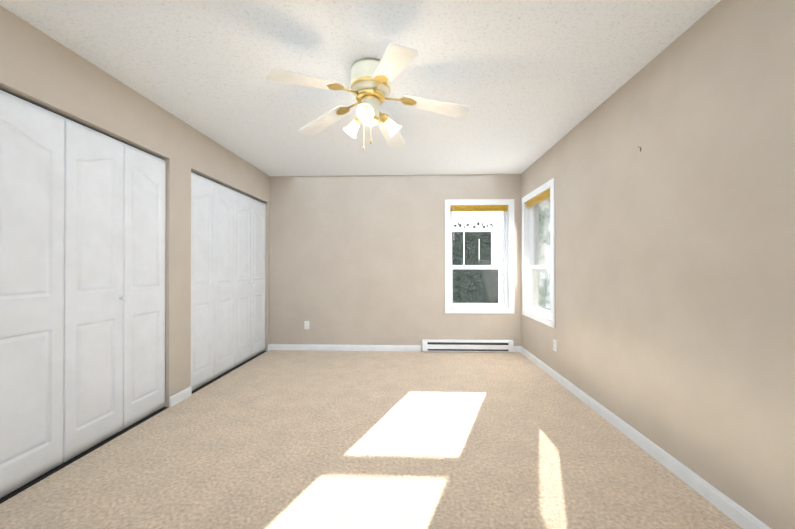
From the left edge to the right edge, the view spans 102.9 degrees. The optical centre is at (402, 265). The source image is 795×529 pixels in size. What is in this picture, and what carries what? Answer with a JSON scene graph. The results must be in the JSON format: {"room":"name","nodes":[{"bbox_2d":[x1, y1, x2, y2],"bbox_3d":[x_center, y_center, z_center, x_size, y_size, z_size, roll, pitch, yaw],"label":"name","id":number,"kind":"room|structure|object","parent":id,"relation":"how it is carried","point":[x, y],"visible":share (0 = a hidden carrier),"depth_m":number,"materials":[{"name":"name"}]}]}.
{"room":"empty bedroom","nodes":[
{"label":"empty bedroom","id":0,"kind":"room"},
{"bbox_2d":[0,5,269,503],"bbox_3d":[-2.032,-0.055,1.421,0.120,2.440,6.074,0,0,2],"label":"wall","id":1,"kind":"structure","parent":0,"point":[39,68],"depth_m":2.49,"materials":[{"name":"beige paint"}]},
{"bbox_2d":[0,90,165,497],"bbox_3d":[-1.978,0.141,1.859,0.079,2.027,1.518,0,0,2],"label":"closet doors","id":2,"kind":"structure","parent":1,"relation":"in","point":[82,276],"depth_m":1.90,"materials":[{"name":"white wood"}]},
{"bbox_2d":[191,172,265,390],"bbox_3d":[-1.919,0.148,3.637,0.079,2.027,1.510,0,0,2],"label":"closet doors","id":3,"kind":"structure","parent":1,"relation":"in","point":[228,238],"depth_m":3.44,"materials":[{"name":"white wood"}]},
{"bbox_2d":[0,0,720,175],"bbox_3d":[-0.223,-1.335,1.448,5.293,0.120,7.714,0,0,2],"label":"ceiling","id":4,"kind":"structure","parent":0,"point":[528,83],"depth_m":1.99,"materials":[{"name":"white paint"}]},
{"bbox_2d":[265,43,468,150],"bbox_3d":[-0.173,-1.000,2.058,1.203,0.544,1.232,0,0,2],"label":"ceiling fan","id":5,"kind":"object","parent":4,"relation":"hanging from","point":[371,80],"visible":1,"depth_m":1.97,"materials":[{"name":"white wood"}]},
{"bbox_2d":[0,350,742,528],"bbox_3d":[-0.223,1.225,1.436,5.293,0.120,7.714,0,0,2],"label":"floor","id":6,"kind":"structure","parent":0,"point":[291,439],"depth_m":1.89,"materials":[{"name":"carpet"}]},
{"bbox_2d":[269,174,520,350],"bbox_3d":[-0.124,-0.042,4.477,3.813,2.440,0.160,0,0,2],"label":"wall","id":7,"kind":"structure","parent":0,"point":[357,260],"depth_m":4.41,"materials":[{"name":"beige paint"}]},
{"bbox_2d":[304,321,308,328],"bbox_3d":[-1.340,0.827,4.429,0.070,0.114,0.008,0,0,2],"label":"electrical outlet","id":8,"kind":"object","parent":7,"relation":"attached to","point":[306,324],"visible":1,"depth_m":4.43,"materials":[{"name":"white plastic"}]},
{"bbox_2d":[268,344,420,350],"bbox_3d":[-0.812,1.137,4.398,2.124,0.082,0.034,0,0,2],"label":"baseboard","id":9,"kind":"structure","parent":7,"relation":"attached to","point":[316,347],"depth_m":4.40,"materials":[{"name":"white wood"}]},
{"bbox_2d":[422,339,513,351],"bbox_3d":[0.885,1.088,4.324,1.229,0.156,0.068,0,0,2],"label":"heater","id":10,"kind":"object","parent":7,"relation":"attached to","point":[445,345],"visible":1,"depth_m":4.30,"materials":[{"name":"white metal"}]},
{"bbox_2d":[445,199,513,313],"bbox_3d":[1.057,-0.131,4.439,0.948,1.568,0.200,0,0,2],"label":"window","id":11,"kind":"structure","parent":7,"relation":"in","point":[506,206],"depth_m":4.36,"materials":[{"name":"plastic"}]},
{"bbox_2d":[521,0,794,528],"bbox_3d":[1.599,-0.055,1.302,0.160,2.440,6.074,0,0,2],"label":"wall","id":12,"kind":"structure","parent":0,"point":[672,333],"depth_m":1.66,"materials":[{"name":"beige paint"}]},
{"bbox_2d":[522,178,554,327],"bbox_3d":[1.681,-0.134,3.774,0.200,1.568,0.956,0,0,2],"label":"window","id":13,"kind":"structure","parent":12,"relation":"in","point":[538,254],"depth_m":3.89,"materials":[{"name":"plastic"}]},
{"bbox_2d":[553,339,556,351],"bbox_3d":[1.580,0.826,3.288,0.008,0.114,0.070,0,0,2],"label":"electrical outlet","id":14,"kind":"object","parent":12,"relation":"attached to","point":[554,345],"visible":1,"depth_m":3.28,"materials":[{"name":"white plastic"}]},
{"bbox_2d":[517,346,770,528],"bbox_3d":[1.501,1.124,1.380,0.043,0.082,5.914,0,0,2],"label":"baseboard","id":15,"kind":"structure","parent":12,"relation":"attached to","point":[739,515],"depth_m":1.82,"materials":[{"name":"white wood"}]},
{"label":"outside","id":16,"kind":"structure","parent":0,"visible":0},
{"bbox_2d":[452,211,502,231],"bbox_3d":[4.164,-2.500,9.295,16.000,8.600,0.050,0,0,2],"label":"sky","id":17,"kind":"structure","parent":16,"point":[487,216],"depth_m":9.33,"materials":[{"name":"white"}]},
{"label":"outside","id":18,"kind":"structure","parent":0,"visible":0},
{"bbox_2d":[452,222,503,302],"bbox_3d":[0.680,0.428,6.775,3.200,2.720,0.090,0,0,2],"label":"tree","id":19,"kind":"object","parent":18,"point":[472,250],"depth_m":6.74,"materials":[{"name":"green plant"}]}
]}

